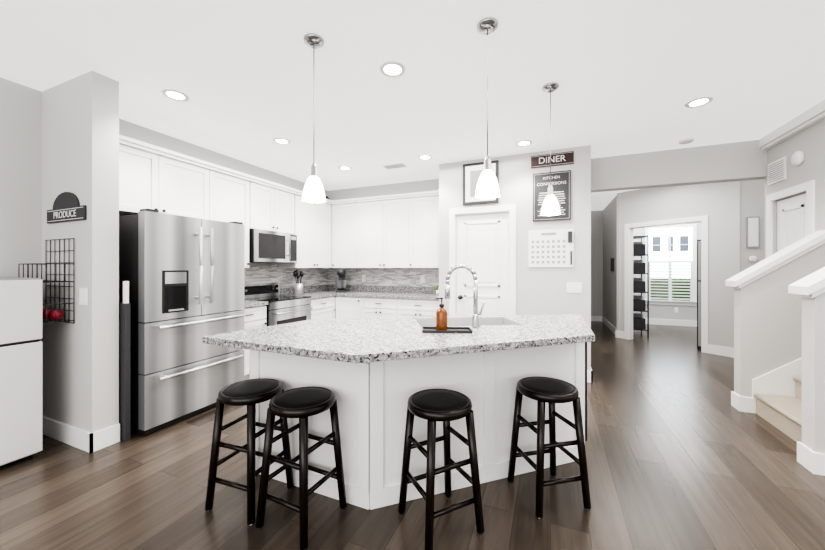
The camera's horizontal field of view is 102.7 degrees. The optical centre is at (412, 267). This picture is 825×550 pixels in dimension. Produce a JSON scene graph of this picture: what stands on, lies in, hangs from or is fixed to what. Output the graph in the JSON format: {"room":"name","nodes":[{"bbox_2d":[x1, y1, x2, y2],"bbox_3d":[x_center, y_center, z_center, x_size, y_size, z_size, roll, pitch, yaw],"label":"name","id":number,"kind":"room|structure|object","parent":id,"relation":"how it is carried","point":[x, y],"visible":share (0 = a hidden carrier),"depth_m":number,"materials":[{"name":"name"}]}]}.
{"room":"kitchen","nodes":[
{"label":"kitchen","id":0,"kind":"room"},
{"bbox_2d":[42,71,118,432],"bbox_3d":[-2.614,-0.050,2.589,0.740,2.740,0.160,0,0,23],"label":"wall","id":1,"kind":"structure","parent":0,"point":[80,137],"depth_m":2.47,"materials":[{"name":"grey paint"}]},
{"bbox_2d":[18,238,73,323],"bbox_3d":[-2.740,0.095,2.468,0.427,0.635,0.150,0,0,23],"label":"wire baskets","id":2,"kind":"object","parent":1,"relation":"attached to","point":[54,315],"visible":0.69,"depth_m":2.46,"materials":[{"name":"black metal"}]},
{"bbox_2d":[47,192,86,223],"bbox_3d":[-2.625,-0.463,2.498,0.550,0.225,0.014,0,0,23],"label":"sign","id":3,"kind":"object","parent":1,"relation":"attached to","point":[66,201],"visible":1,"depth_m":2.48,"materials":[{"name":"grey metal"}]},
{"bbox_2d":[54,209,75,217],"bbox_3d":[-2.626,-0.406,2.490,0.324,0.050,0.002,0,0,23],"label":"lettering","id":4,"kind":"object","parent":3,"relation":"attached to","point":[56,213],"visible":1,"depth_m":2.49,"materials":[{"name":"white paint"}]},
{"bbox_2d":[79,288,87,304],"bbox_3d":[-2.398,0.207,2.405,0.110,0.125,0.009,0,0,23],"label":"switch plate","id":5,"kind":"object","parent":1,"relation":"attached to","point":[83,296],"visible":1,"depth_m":2.40,"materials":[{"name":"white plastic"}]},
{"bbox_2d":[0,77,327,340],"bbox_3d":[-3.528,-0.050,1.556,0.150,2.740,10.150,0,0,23],"label":"wall","id":6,"kind":"structure","parent":0,"point":[20,174],"depth_m":2.58,"materials":[{"name":"grey paint"}]},
{"bbox_2d":[119,135,214,220],"bbox_3d":[-2.554,-0.573,3.206,0.368,1.144,1.014,0,0,23],"label":"upper cabinet","id":7,"kind":"object","parent":6,"relation":"attached to","point":[161,180],"depth_m":3.18,"materials":[{"name":"white wood"}]},
{"bbox_2d":[215,164,254,267],"bbox_3d":[-2.256,-0.573,3.918,0.368,1.144,0.530,0,0,23],"label":"upper cabinet","id":8,"kind":"object","parent":6,"relation":"attached to","point":[234,190],"depth_m":3.93,"materials":[{"name":"white wood"}]},
{"bbox_2d":[255,177,298,267],"bbox_3d":[-2.004,-0.573,4.523,0.368,1.144,0.781,0,0,23],"label":"upper cabinet","id":9,"kind":"object","parent":6,"relation":"attached to","point":[276,205],"depth_m":4.52,"materials":[{"name":"white wood"}]},
{"bbox_2d":[249,229,296,262],"bbox_3d":[-1.968,-0.281,4.508,0.440,0.417,0.740,0,0,23],"label":"microwave","id":10,"kind":"object","parent":9,"relation":"attached to","point":[266,246],"visible":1,"depth_m":4.34,"materials":[{"name":"grey metal"}]},
{"bbox_2d":[244,263,327,287],"bbox_3d":[-2.047,0.112,4.899,0.002,0.383,2.540,0,0,23],"label":"tile backsplash","id":11,"kind":"structure","parent":6,"relation":"attached to","point":[257,273],"depth_m":5.02,"materials":[{"name":"grey tile"}]},
{"bbox_2d":[299,191,331,266],"bbox_3d":[-1.672,-0.573,5.317,0.368,1.144,0.940,0,0,23],"label":"upper cabinet","id":12,"kind":"object","parent":6,"relation":"attached to","point":[315,219],"depth_m":5.25,"materials":[{"name":"white wood"}]},
{"bbox_2d":[43,316,733,452],"bbox_3d":[1.392,1.252,1.748,8.780,0.135,14.300,0,0,23],"label":"baseboard","id":13,"kind":"structure","parent":6,"relation":"attached to","point":[82,439],"depth_m":2.51,"materials":[{"name":"white wood"}]},
{"bbox_2d":[328,179,438,286],"bbox_3d":[-0.436,-0.050,5.683,2.370,2.740,0.150,0,0,23],"label":"wall","id":14,"kind":"structure","parent":0,"point":[398,188],"depth_m":5.61,"materials":[{"name":"grey paint"}]},
{"bbox_2d":[331,198,354,267],"bbox_3d":[-1.097,-0.573,5.677,0.484,1.144,0.368,0,0,23],"label":"upper cabinet","id":15,"kind":"object","parent":14,"relation":"attached to","point":[343,211],"depth_m":5.55,"materials":[{"name":"white wood"}]},
{"bbox_2d":[355,194,406,267],"bbox_3d":[-0.435,-0.573,5.400,0.950,1.144,0.368,0,0,23],"label":"upper cabinet","id":16,"kind":"object","parent":14,"relation":"attached to","point":[395,231],"depth_m":5.27,"materials":[{"name":"white wood"}]},
{"bbox_2d":[328,268,438,286],"bbox_3d":[-0.452,0.112,5.607,2.339,0.383,0.002,0,0,23],"label":"tile backsplash","id":17,"kind":"structure","parent":14,"relation":"attached to","point":[374,276],"depth_m":5.59,"materials":[{"name":"grey tile"}]},
{"bbox_2d":[420,275,424,282],"bbox_3d":[0.162,0.180,5.344,0.075,0.120,0.006,0,0,23],"label":"electrical outlet plate","id":18,"kind":"object","parent":17,"relation":"attached to","point":[422,278],"depth_m":5.34,"materials":[{"name":"white plastic"}]},
{"bbox_2d":[407,190,438,267],"bbox_3d":[0.279,-0.573,5.102,0.599,1.144,0.368,0,0,23],"label":"upper cabinet","id":19,"kind":"object","parent":14,"relation":"attached to","point":[422,207],"depth_m":5.00,"materials":[{"name":"white wood"}]},
{"bbox_2d":[0,321,824,549],"bbox_3d":[1.350,1.345,3.229,14.000,0.050,17.000,0,0,23],"label":"floor","id":20,"kind":"structure","parent":0,"point":[682,452],"depth_m":1.94,"materials":[{"name":"brown wood"}]},
{"bbox_2d":[0,277,42,467],"bbox_3d":[-2.921,0.695,2.138,0.500,1.250,0.570,0,0,23],"label":"fridge","id":21,"kind":"object","parent":20,"relation":"on","point":[21,370],"visible":1,"depth_m":2.21,"materials":[{"name":"white metal"}]},
{"bbox_2d":[119,281,130,441],"bbox_3d":[-2.323,0.710,2.584,0.320,1.220,0.035,0,0,23],"label":"step stool","id":22,"kind":"object","parent":20,"relation":"on","point":[125,367],"visible":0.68,"depth_m":2.52,"materials":[{"name":"grey"}]},
{"bbox_2d":[119,209,243,435],"bbox_3d":[-2.254,0.427,3.124,0.941,1.785,0.905,0,0,23],"label":"refrigerator","id":23,"kind":"object","parent":20,"relation":"on","point":[183,276],"visible":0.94,"depth_m":2.79,"materials":[{"name":"grey metal"}]},
{"bbox_2d":[205,378,293,526],"bbox_3d":[-0.919,0.999,1.885,0.347,0.642,0.349,0,0,23],"label":"stool","id":24,"kind":"object","parent":20,"relation":"on","point":[250,393],"visible":0.96,"depth_m":1.79,"materials":[{"name":"black wood"}]},
{"bbox_2d":[243,301,266,379],"bbox_3d":[-2.147,0.883,3.882,0.597,0.874,0.525,0,0,23],"label":"base cabinet","id":25,"kind":"object","parent":20,"relation":"on","point":[255,313],"depth_m":3.82,"materials":[{"name":"white wood"}]},
{"bbox_2d":[244,283,312,325],"bbox_3d":[-1.847,0.770,4.458,0.702,1.100,0.740,0,0,23],"label":"range","id":26,"kind":"object","parent":20,"relation":"on","point":[282,309],"visible":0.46,"depth_m":4.40,"materials":[{"name":"grey metal"}]},
{"bbox_2d":[256,386,346,549],"bbox_3d":[-0.577,0.999,1.743,0.347,0.642,0.349,0,0,23],"label":"stool","id":27,"kind":"object","parent":20,"relation":"on","point":[302,404],"visible":0.98,"depth_m":1.67,"materials":[{"name":"black wood"}]},
{"bbox_2d":[291,293,334,318],"bbox_3d":[-1.633,0.883,5.113,0.599,0.874,0.604,0,0,23],"label":"base cabinet","id":28,"kind":"object","parent":20,"relation":"on","point":[323,304],"depth_m":5.02,"materials":[{"name":"white wood"}]},
{"bbox_2d":[293,270,303,294],"bbox_3d":[-1.710,0.214,4.984,0.126,0.379,0.177,0,0,23],"label":"utensil crock","id":29,"kind":"object","parent":28,"relation":"on","point":[298,288],"visible":1,"depth_m":4.93,"materials":[{"name":"white ceramic"}]},
{"bbox_2d":[335,293,366,318],"bbox_3d":[-0.899,0.883,5.470,0.480,0.874,0.598,0,0,23],"label":"base cabinet","id":30,"kind":"object","parent":20,"relation":"on","point":[351,302],"depth_m":5.20,"materials":[{"name":"white wood"}]},
{"bbox_2d":[335,269,346,292],"bbox_3d":[-1.198,0.207,5.559,0.279,0.394,0.329,0,0,23],"label":"stand mixer","id":31,"kind":"object","parent":30,"relation":"on","point":[340,282],"visible":1,"depth_m":5.43,"materials":[{"name":"grey metal"}]},
{"bbox_2d":[363,293,410,317],"bbox_3d":[-0.392,0.883,5.257,0.620,0.874,0.598,0,0,23],"label":"base cabinet","id":32,"kind":"object","parent":20,"relation":"on","point":[376,305],"depth_m":4.97,"materials":[{"name":"white wood"}]},
{"bbox_2d":[250,342,586,509],"bbox_3d":[0.175,0.875,2.445,2.040,0.889,1.511,0,0,23],"label":"kitchen island","id":33,"kind":"object","parent":20,"relation":"on","point":[372,399],"visible":0.5,"depth_m":1.97,"materials":[{"name":"white wood"}]},
{"bbox_2d":[202,314,594,362],"bbox_3d":[0.117,0.410,2.340,2.069,0.040,1.868,0,0,23],"label":"island countertop","id":34,"kind":"structure","parent":33,"relation":"on","point":[361,340],"depth_m":1.85,"materials":[{"name":"stone"}]},
{"bbox_2d":[422,327,472,332],"bbox_3d":[0.210,0.381,2.031,0.300,0.016,0.120,0,0,2],"label":"tray","id":35,"kind":"object","parent":34,"relation":"on","point":[449,330],"visible":0.94,"depth_m":1.98,"materials":[{"name":"black plastic"}]},
{"bbox_2d":[436,297,446,329],"bbox_3d":[0.179,0.282,2.032,0.071,0.200,0.070,0,0,23],"label":"soap bottle","id":36,"kind":"object","parent":35,"relation":"on","point":[441,318],"visible":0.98,"depth_m":2.01,"materials":[{"name":"orange glass"}]},
{"bbox_2d":[445,264,484,327],"bbox_3d":[0.348,0.179,2.210,0.268,0.419,0.063,0,0,23],"label":"faucet","id":37,"kind":"object","parent":34,"relation":"on","point":[475,320],"visible":1,"depth_m":2.17,"materials":[{"name":"silver metal"}]},
{"bbox_2d":[415,317,521,326],"bbox_3d":[0.390,0.486,2.411,0.718,0.187,0.358,0,0,-6],"label":"sink","id":38,"kind":"object","parent":34,"relation":"in","point":[465,322],"visible":0.17,"depth_m":2.58,"materials":[{"name":"white ceramic"}]},
{"bbox_2d":[399,293,438,317],"bbox_3d":[0.202,0.883,5.009,0.667,0.874,0.598,0,0,23],"label":"base cabinet","id":39,"kind":"object","parent":20,"relation":"on","point":[419,304],"depth_m":4.74,"materials":[{"name":"white wood"}]},
{"bbox_2d":[435,285,438,294],"bbox_3d":[0.391,0.331,4.974,0.098,0.146,0.099,0,0,23],"label":"plant","id":40,"kind":"object","parent":39,"relation":"on","point":[437,289],"visible":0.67,"depth_m":4.94,"materials":[{"name":"green plant"}]},
{"bbox_2d":[398,389,483,549],"bbox_3d":[0.140,0.999,1.708,0.334,0.642,0.334,0,0,-27],"label":"stool","id":41,"kind":"object","parent":20,"relation":"on","point":[433,406],"visible":1,"depth_m":1.64,"materials":[{"name":"black wood"}]},
{"bbox_2d":[508,376,590,519],"bbox_3d":[0.780,0.999,1.917,0.334,0.642,0.334,0,0,-13],"label":"stool","id":42,"kind":"object","parent":20,"relation":"on","point":[550,391],"visible":1,"depth_m":1.82,"materials":[{"name":"black wood"}]},
{"bbox_2d":[633,235,648,336],"bbox_3d":[4.458,0.345,6.590,0.324,1.950,0.524,0,0,23],"label":"shelf unit","id":43,"kind":"object","parent":20,"relation":"on","point":[639,286],"visible":0.6,"depth_m":6.39,"materials":[{"name":"grey metal"}]},
{"bbox_2d":[697,240,700,348],"bbox_3d":[5.047,0.430,5.348,0.670,1.780,0.490,0,0,-31],"label":"door","id":44,"kind":"structure","parent":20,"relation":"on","point":[698,294],"depth_m":5.36,"materials":[{"name":"grey wood"}]},
{"bbox_2d":[754,377,801,442],"bbox_3d":[3.807,0.580,2.234,1.900,1.479,0.856,0,0,23],"label":"stair steps","id":45,"kind":"structure","parent":20,"relation":"on","point":[783,414],"depth_m":2.74,"materials":[{"name":"beige carpet"}]},
{"bbox_2d":[0,0,824,210],"bbox_3d":[1.350,-1.470,3.229,14.000,0.100,17.000,0,0,23],"label":"ceiling","id":46,"kind":"structure","parent":0,"point":[631,76],"depth_m":2.38,"materials":[{"name":"white paint"}]},
{"bbox_2d":[161,89,188,100],"bbox_3d":[-1.945,-1.416,2.710,0.186,0.007,0.186,0,0,14],"label":"recessed light","id":47,"kind":"object","parent":46,"relation":"in","point":[176,95],"depth_m":2.70,"materials":[{"name":"white"}]},
{"bbox_2d":[273,138,290,144],"bbox_3d":[-1.460,-1.416,3.689,0.186,0.007,0.186,0,0,14],"label":"recessed light","id":48,"kind":"object","parent":46,"relation":"in","point":[277,140],"depth_m":3.69,"materials":[{"name":"white"}]},
{"bbox_2d":[302,33,325,202],"bbox_3d":[-0.614,-0.919,2.056,0.142,0.999,0.142,0,0,23],"label":"pendant light","id":49,"kind":"object","parent":46,"relation":"hanging from","point":[313,191],"visible":1,"depth_m":2.03,"materials":[{"name":"white glass"}]},
{"bbox_2d":[338,166,351,169],"bbox_3d":[-0.958,-1.416,4.682,0.186,0.007,0.186,0,0,14],"label":"recessed light","id":50,"kind":"object","parent":46,"relation":"in","point":[340,167],"depth_m":4.67,"materials":[{"name":"white"}]},
{"bbox_2d":[380,61,405,76],"bbox_3d":[-0.142,-1.416,2.357,0.186,0.007,0.186,0,0,14],"label":"recessed light","id":51,"kind":"object","parent":46,"relation":"in","point":[392,69],"depth_m":2.35,"materials":[{"name":"white plastic"}]},
{"bbox_2d":[382,163,407,168],"bbox_3d":[-0.248,-1.415,4.591,0.320,0.009,0.160,0,0,23],"label":"ceiling vent","id":52,"kind":"object","parent":46,"relation":"in","point":[398,165],"visible":1,"depth_m":4.59,"materials":[{"name":"white metal"}]},
{"bbox_2d":[418,155,431,159],"bbox_3d":[0.162,-1.416,4.224,0.186,0.007,0.186,0,0,14],"label":"recessed light","id":53,"kind":"object","parent":46,"relation":"in","point":[423,157],"depth_m":4.23,"materials":[{"name":"white"}]},
{"bbox_2d":[475,17,499,198],"bbox_3d":[0.439,-0.919,1.930,0.142,0.999,0.142,0,0,23],"label":"pendant light","id":54,"kind":"object","parent":46,"relation":"hanging from","point":[487,187],"visible":1,"depth_m":1.90,"materials":[{"name":"white glass"}]},
{"bbox_2d":[515,140,531,146],"bbox_3d":[1.266,-1.416,3.752,0.186,0.007,0.186,0,0,14],"label":"recessed light","id":55,"kind":"object","parent":46,"relation":"in","point":[524,142],"depth_m":3.75,"materials":[{"name":"white"}]},
{"bbox_2d":[541,82,559,215],"bbox_3d":[1.080,-0.919,2.583,0.142,0.999,0.142,0,0,23],"label":"pendant light","id":56,"kind":"object","parent":46,"relation":"hanging from","point":[550,206],"visible":1,"depth_m":2.56,"materials":[{"name":"white glass"}]},
{"bbox_2d":[591,140,767,192],"bbox_3d":[3.169,-1.215,4.013,1.890,0.410,0.150,0,0,23],"label":"bulkhead","id":57,"kind":"object","parent":46,"relation":"attached to","point":[736,161],"visible":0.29,"depth_m":3.92,"materials":[{"name":"grey paint"}]},
{"bbox_2d":[678,138,693,143],"bbox_3d":[3.038,-1.404,3.662,0.136,0.032,0.136,0,0,23],"label":"smoke detector","id":58,"kind":"object","parent":46,"relation":"attached to","point":[686,141],"visible":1,"depth_m":3.63,"materials":[{"name":"white plastic"}]},
{"bbox_2d":[685,96,713,107],"bbox_3d":[2.449,-1.416,2.824,0.186,0.007,0.186,0,0,14],"label":"recessed light","id":59,"kind":"object","parent":46,"relation":"in","point":[701,101],"depth_m":2.82,"materials":[{"name":"white"}]},
{"bbox_2d":[439,147,578,316],"bbox_3d":[1.174,-0.050,4.246,1.710,2.740,0.120,0,0,23],"label":"wall","id":60,"kind":"structure","parent":0,"point":[541,290],"depth_m":4.09,"materials":[{"name":"grey paint"}]},
{"bbox_2d":[463,160,498,205],"bbox_3d":[0.882,-1.100,4.286,0.460,0.540,0.028,0,0,23],"label":"picture frame","id":61,"kind":"object","parent":60,"relation":"attached to","point":[472,172],"visible":0.69,"depth_m":4.31,"materials":[{"name":"grey"}]},
{"bbox_2d":[449,204,515,316],"bbox_3d":[0.912,0.263,4.335,0.860,2.115,0.158,0,0,23],"label":"door","id":62,"kind":"structure","parent":60,"relation":"attached to","point":[482,245],"depth_m":4.30,"materials":[{"name":"white wood"}]},
{"bbox_2d":[528,229,573,266],"bbox_3d":[1.657,-0.235,3.961,0.500,0.450,0.030,0,0,23],"label":"calendar","id":63,"kind":"object","parent":60,"relation":"attached to","point":[551,248],"visible":1,"depth_m":3.96,"materials":[{"name":"white paper"}]},
{"bbox_2d":[533,170,570,221],"bbox_3d":[1.667,-0.860,3.961,0.420,0.580,0.022,0,0,23],"label":"sign","id":64,"kind":"object","parent":60,"relation":"attached to","point":[562,193],"visible":0.81,"depth_m":3.94,"materials":[{"name":"grey"}]},
{"bbox_2d":[531,151,573,167],"bbox_3d":[1.673,-1.298,3.962,0.470,0.145,0.016,0,0,23],"label":"sign","id":65,"kind":"object","parent":60,"relation":"attached to","point":[569,157],"visible":1,"depth_m":3.95,"materials":[{"name":"black"}]},
{"bbox_2d":[539,155,565,163],"bbox_3d":[1.673,-1.301,3.952,0.295,0.072,0.002,0,0,23],"label":"lettering","id":66,"kind":"object","parent":65,"relation":"attached to","point":[553,159],"visible":1,"depth_m":3.95,"materials":[{"name":"white paint"}]},
{"bbox_2d":[567,282,581,292],"bbox_3d":[1.896,0.230,3.872,0.160,0.120,0.009,0,0,23],"label":"switch plate","id":67,"kind":"object","parent":60,"relation":"attached to","point":[573,287],"visible":1,"depth_m":3.87,"materials":[{"name":"white plastic"}]},
{"bbox_2d":[579,145,590,370],"bbox_3d":[2.990,-0.050,6.191,0.120,2.740,5.110,0,0,23],"label":"wall","id":68,"kind":"structure","parent":0,"point":[584,151],"depth_m":3.83,"materials":[{"name":"grey paint"}]},
{"bbox_2d":[603,193,619,330],"bbox_3d":[4.344,-0.050,7.148,0.120,2.740,2.040,0,0,23],"label":"wall","id":69,"kind":"structure","parent":0,"point":[604,252],"depth_m":7.09,"materials":[{"name":"grey paint"}]},
{"bbox_2d":[611,258,613,270],"bbox_3d":[4.065,-0.072,6.680,0.030,0.247,0.234,0,0,23],"label":"switch","id":70,"kind":"object","parent":69,"relation":"attached to","point":[612,264],"visible":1,"depth_m":6.68,"materials":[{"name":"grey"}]},
{"bbox_2d":[591,211,700,320],"bbox_3d":[5.456,-0.050,7.864,6.000,2.740,0.120,0,0,23],"label":"wall","id":71,"kind":"structure","parent":0,"point":[656,311],"depth_m":8.12,"materials":[{"name":"grey paint"}]},
{"bbox_2d":[644,224,696,305],"bbox_3d":[5.916,-0.070,7.577,1.010,1.840,0.050,0,0,23],"label":"window","id":72,"kind":"structure","parent":71,"relation":"in","point":[672,264],"depth_m":7.57,"materials":[{"name":"white"}]},
{"bbox_2d":[617,181,739,347],"bbox_3d":[4.378,-0.050,5.573,0.120,2.740,1.712,0,0,-31],"label":"wall","id":73,"kind":"structure","parent":0,"point":[718,204],"depth_m":5.08,"materials":[{"name":"grey paint"}]},
{"bbox_2d":[624,216,707,352],"bbox_3d":[4.287,0.253,5.669,0.999,2.135,0.738,0,0,23],"label":"door frame","id":74,"kind":"structure","parent":73,"relation":"attached to","point":[628,228],"depth_m":5.65,"materials":[{"name":"white wood"}]},
{"bbox_2d":[740,179,764,271],"bbox_3d":[5.453,-0.050,4.603,1.450,2.740,0.120,0,0,23],"label":"wall","id":75,"kind":"structure","parent":0,"point":[752,192],"depth_m":4.77,"materials":[{"name":"grey paint"}]},
{"bbox_2d":[748,256,756,261],"bbox_3d":[4.902,-0.130,4.750,0.090,0.090,0.030,0,0,23],"label":"light switch","id":76,"kind":"object","parent":75,"relation":"attached to","point":[752,258],"visible":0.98,"depth_m":4.74,"materials":[{"name":"white plastic"}]},
{"bbox_2d":[746,216,759,247],"bbox_3d":[4.904,-0.515,4.754,0.140,0.450,0.022,0,0,23],"label":"panel","id":77,"kind":"object","parent":75,"relation":"attached to","point":[752,232],"visible":0.93,"depth_m":4.74,"materials":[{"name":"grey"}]},
{"bbox_2d":[725,230,824,412],"bbox_3d":[3.943,-0.010,2.730,2.030,2.661,0.190,0,0,23],"label":"wall","id":78,"kind":"structure","parent":0,"point":[767,333],"depth_m":2.96,"materials":[{"name":"grey paint"}]},
{"bbox_2d":[765,119,824,258],"bbox_3d":[3.788,-0.050,3.201,0.120,2.740,0.970,0,0,23],"label":"wall","id":79,"kind":"structure","parent":0,"point":[809,142],"depth_m":3.09,"materials":[{"name":"grey paint"}]},
{"bbox_2d":[768,156,786,185],"bbox_3d":[3.826,-1.015,3.467,0.014,0.230,0.290,0,0,23],"label":"air vent","id":80,"kind":"object","parent":79,"relation":"in","point":[777,170],"visible":1,"depth_m":3.44,"materials":[{"name":"white metal"}]},
{"bbox_2d":[766,180,814,257],"bbox_3d":[3.753,0.263,3.297,0.018,2.115,0.690,0,0,23],"label":"door frame","id":81,"kind":"structure","parent":79,"relation":"attached to","point":[808,187],"depth_m":3.23,"materials":[{"name":"white wood"}]},
{"bbox_2d":[777,193,805,251],"bbox_3d":[3.801,0.302,3.277,0.045,2.020,0.516,0,0,23],"label":"door","id":82,"kind":"structure","parent":79,"relation":"attached to","point":[791,220],"depth_m":3.31,"materials":[{"name":"white wood"}]},
{"bbox_2d":[759,99,824,149],"bbox_3d":[3.521,-1.360,2.809,0.070,0.120,1.900,0,0,23],"label":"crown molding","id":83,"kind":"structure","parent":79,"relation":"attached to","point":[813,115],"depth_m":3.13,"materials":[{"name":"white wood"}]},
{"bbox_2d":[791,151,804,165],"bbox_3d":[3.686,-1.050,3.163,0.037,0.140,0.140,0,0,23],"label":"smoke detector","id":84,"kind":"object","parent":79,"relation":"attached to","point":[797,158],"visible":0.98,"depth_m":3.13,"materials":[{"name":"white plastic"}]},
{"bbox_2d":[788,267,824,475],"bbox_3d":[3.527,-0.028,1.798,2.080,2.697,0.190,0,0,23],"label":"wall","id":85,"kind":"structure","parent":0,"point":[809,289],"depth_m":2.13,"materials":[{"name":"grey paint"}]}
]}

